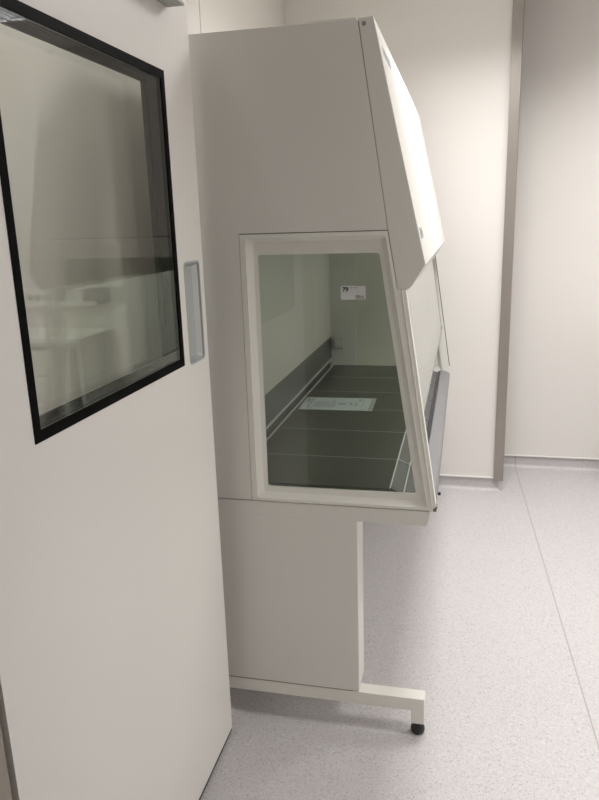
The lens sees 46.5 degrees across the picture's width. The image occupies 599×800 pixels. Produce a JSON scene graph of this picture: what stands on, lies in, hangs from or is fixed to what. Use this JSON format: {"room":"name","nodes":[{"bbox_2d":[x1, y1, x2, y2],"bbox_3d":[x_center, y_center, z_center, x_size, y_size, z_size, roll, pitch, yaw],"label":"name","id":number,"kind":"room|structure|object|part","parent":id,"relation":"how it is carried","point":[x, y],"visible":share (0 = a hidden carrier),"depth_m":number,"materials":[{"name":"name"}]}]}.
{"room":"clean room","nodes":[
{"label":"clean room","id":0,"kind":"room"},
{"bbox_2d":[0,0,284,415],"bbox_3d":[-0.415,-0.522,2.806,0.101,2.718,3.760,2,15,13],"label":"wall","id":1,"kind":"structure","parent":0,"point":[73,126],"depth_m":1.87,"materials":[{"name":"white paint"}]},
{"bbox_2d":[284,0,512,476],"bbox_3d":[0.595,-0.917,4.223,1.208,2.718,0.440,2,15,13],"label":"wall","id":2,"kind":"structure","parent":0,"point":[452,58],"depth_m":3.83,"materials":[{"name":"white paint"}]},
{"bbox_2d":[440,474,493,478],"bbox_3d":[0.586,0.454,4.350,1.208,0.008,0.006,2,15,13],"label":"trim","id":3,"kind":"structure","parent":2,"relation":"attached to","point":[440,474],"depth_m":4.25,"materials":[{"name":"white laminate"}]},
{"bbox_2d":[438,476,498,491],"bbox_3d":[0.604,0.495,4.355,1.244,0.082,0.037,2,15,13],"label":"baseboard","id":4,"kind":"structure","parent":2,"relation":"attached to","point":[445,482],"depth_m":4.26,"materials":[{"name":"plastic"}]},
{"bbox_2d":[497,481,502,490],"bbox_3d":[1.266,0.456,4.425,0.037,0.082,0.440,2,15,13],"label":"baseboard","id":5,"kind":"structure","parent":2,"relation":"attached to","point":[499,483],"depth_m":4.26,"materials":[{"name":"plastic"}]},
{"bbox_2d":[493,0,524,480],"bbox_3d":[1.209,-0.891,4.077,0.056,2.733,0.452,2,15,13],"label":"post","id":6,"kind":"object","parent":2,"relation":"attached to","point":[518,5],"visible":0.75,"depth_m":3.84,"materials":[{"name":"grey metal"}]},
{"bbox_2d":[200,468,598,799],"bbox_3d":[0.873,1.304,1.495,4.300,0.080,6.760,2,15,13],"label":"floor","id":7,"kind":"structure","parent":0,"point":[488,608],"depth_m":2.54,"materials":[{"name":"plastic"}]},
{"bbox_2d":[188,16,449,734],"bbox_3d":[0.218,-0.184,2.952,0.806,2.116,1.897,2,15,13],"label":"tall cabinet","id":8,"kind":"object","parent":7,"relation":"on","point":[310,147],"visible":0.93,"depth_m":2.11,"materials":[{"name":"metal"}]},
{"bbox_3d":[-0.075,-0.334,1.997,0.657,1.327,0.036,2,15,13],"label":"panel","id":9,"kind":"part","parent":8,"relation":"part of","materials":[{"name":"metal"}]},
{"bbox_3d":[-0.047,0.923,2.363,0.475,0.004,0.105,2,15,13],"label":"leg foot plate","id":10,"kind":"part","parent":8,"relation":"part of","materials":[{"name":"white metal"}]},
{"bbox_3d":[-0.050,0.633,2.288,0.507,0.595,0.111,2,15,13],"label":"leg panel","id":11,"kind":"part","parent":8,"relation":"part of","materials":[{"name":"metal"}]},
{"bbox_3d":[-0.035,-0.070,3.041,0.019,0.121,1.816,2,15,13],"label":"slot panel","id":12,"kind":"part","parent":8,"relation":"part of","materials":[{"name":"metal"}]},
{"bbox_3d":[0.220,0.105,3.027,0.773,0.047,1.888,2,15,13],"label":"rail","id":13,"kind":"part","parent":8,"relation":"part of","materials":[{"name":"metal"}]},
{"bbox_2d":[267,454,396,491],"bbox_3d":[0.057,0.234,2.278,0.498,0.022,0.266,2,15,13],"label":"tray","id":14,"kind":"object","parent":8,"relation":"on","point":[341,472],"depth_m":2.25,"materials":[{"name":"metal"}]},
{"bbox_2d":[267,426,404,459],"bbox_3d":[0.121,0.161,2.550,0.500,0.024,0.310,2,15,13],"label":"tray","id":15,"kind":"object","parent":8,"relation":"on","point":[358,444],"depth_m":2.54,"materials":[{"name":"metal"}]},
{"bbox_2d":[298,397,376,410],"bbox_3d":[0.172,0.017,3.079,0.320,0.001,0.216,1,15,12],"label":"sheet","id":16,"kind":"object","parent":8,"relation":"on","point":[311,403],"visible":1,"depth_m":3.07,"materials":[{"name":"paper"}]},
{"bbox_2d":[307,399,364,407],"bbox_3d":[0.155,0.015,3.087,0.254,0.001,0.150,1,15,12],"label":"print","id":17,"kind":"object","parent":16,"relation":"on","point":[311,403],"depth_m":3.08},
{"bbox_2d":[333,338,342,348],"bbox_3d":[0.215,-0.316,3.873,0.058,0.061,0.013,2,15,13],"label":"socket","id":18,"kind":"object","parent":8,"relation":"attached to","point":[337,342],"depth_m":3.86,"materials":[{"name":"plastic"}]},
{"bbox_2d":[278,406,405,432],"bbox_3d":[0.191,0.084,2.842,0.500,0.024,0.310,2,15,13],"label":"tray","id":19,"kind":"object","parent":8,"relation":"on","point":[376,420],"depth_m":2.82,"materials":[{"name":"metal"}]},
{"bbox_3d":[0.230,-0.528,3.823,0.159,0.750,0.004,2,15,13],"label":"panel","id":20,"kind":"part","parent":8,"relation":"part of","materials":[{"name":"metal"}]},
{"bbox_2d":[296,390,402,410],"bbox_3d":[0.260,0.007,3.134,0.500,0.024,0.310,2,15,13],"label":"tray","id":21,"kind":"object","parent":8,"relation":"on","point":[386,401],"depth_m":3.20,"materials":[{"name":"metal"}]},
{"bbox_2d":[310,376,400,392],"bbox_3d":[0.330,-0.070,3.426,0.500,0.024,0.310,2,15,13],"label":"tray","id":22,"kind":"object","parent":8,"relation":"on","point":[338,384],"depth_m":3.43,"materials":[{"name":"metal"}]},
{"bbox_2d":[323,364,397,377],"bbox_3d":[0.399,-0.147,3.717,0.500,0.024,0.308,2,15,13],"label":"tray","id":23,"kind":"object","parent":8,"relation":"on","point":[331,370],"depth_m":3.72,"materials":[{"name":"metal"}]},
{"bbox_2d":[389,459,414,492],"bbox_3d":[0.340,0.254,2.218,0.081,0.046,0.270,2,15,13],"label":"grille","id":24,"kind":"object","parent":8,"relation":"attached to","point":[401,479],"depth_m":2.21,"materials":[{"name":"metal"}]},
{"bbox_2d":[398,432,411,465],"bbox_3d":[0.405,0.180,2.488,0.081,0.041,0.316,2,15,13],"label":"grille","id":25,"kind":"object","parent":8,"relation":"attached to","point":[403,447],"depth_m":2.45,"materials":[{"name":"metal"}]},
{"bbox_2d":[405,417,428,431],"bbox_3d":[0.474,0.103,2.780,0.081,0.041,0.316,2,15,13],"label":"grille","id":26,"kind":"object","parent":8,"relation":"attached to","point":[426,418],"depth_m":2.84,"materials":[{"name":"metal"}]},
{"bbox_2d":[424,398,431,417],"bbox_3d":[0.544,0.029,3.073,0.081,0.046,0.316,2,15,13],"label":"grille","id":27,"kind":"object","parent":8,"relation":"attached to","point":[428,410],"depth_m":3.05,"materials":[{"name":"metal"}]},
{"bbox_2d":[428,383,434,399],"bbox_3d":[0.614,-0.049,3.365,0.081,0.046,0.316,2,15,13],"label":"grille","id":28,"kind":"object","parent":8,"relation":"attached to","point":[431,396],"depth_m":3.34,"materials":[{"name":"metal"}]},
{"bbox_2d":[431,371,436,384],"bbox_3d":[0.683,-0.125,3.656,0.076,0.044,0.303,2,15,13],"label":"grille","id":29,"kind":"object","parent":8,"relation":"attached to","point":[434,376],"depth_m":3.63,"materials":[{"name":"metal"}]},
{"bbox_3d":[0.587,0.077,2.932,0.052,0.028,1.816,2,15,13],"label":"armrest","id":30,"kind":"part","parent":8,"relation":"part of","materials":[{"name":"metal"}]},
{"bbox_2d":[504,0,598,457],"bbox_3d":[2.409,-0.935,4.072,2.392,2.718,0.100,2,15,13],"label":"wall","id":31,"kind":"structure","parent":0,"point":[552,408],"depth_m":4.21,"materials":[{"name":"white paint"}]},
{"bbox_2d":[504,456,598,471],"bbox_3d":[2.438,0.434,4.368,2.392,0.082,0.037,2,15,13],"label":"baseboard","id":32,"kind":"structure","parent":31,"relation":"attached to","point":[544,463],"depth_m":4.56,"materials":[{"name":"plastic"}]},
{"bbox_2d":[504,454,598,459],"bbox_3d":[2.465,0.395,4.353,2.336,0.008,0.006,2,15,13],"label":"trim","id":33,"kind":"structure","parent":31,"relation":"attached to","point":[504,454],"depth_m":4.54,"materials":[{"name":"white laminate"}]},
{"bbox_3d":[0.945,0.058,0.544,3.800,2.800,0.180,2,15,13],"label":"wall","id":34,"kind":"structure","parent":0,"visible":0},
{"bbox_2d":[0,725,11,799],"bbox_3d":[-0.012,0.274,0.827,1.100,2.300,0.216,2,15,13],"label":"door frame","id":35,"kind":"structure","parent":34,"relation":"attached to","point":[5,790],"depth_m":1.13,"materials":[{"name":"metal"}]},
{"bbox_2d":[0,0,231,799],"bbox_3d":[-0.375,0.123,1.534,0.096,2.257,1.029,2,15,13],"label":"door","id":36,"kind":"structure","parent":34,"relation":"in","point":[114,672],"depth_m":1.50,"materials":[{"name":"metal"}]},
{"bbox_3d":[-0.289,-0.236,1.875,0.017,0.271,0.111,2,15,13],"label":"handle","id":37,"kind":"part","parent":36,"relation":"part of","materials":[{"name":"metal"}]}
]}

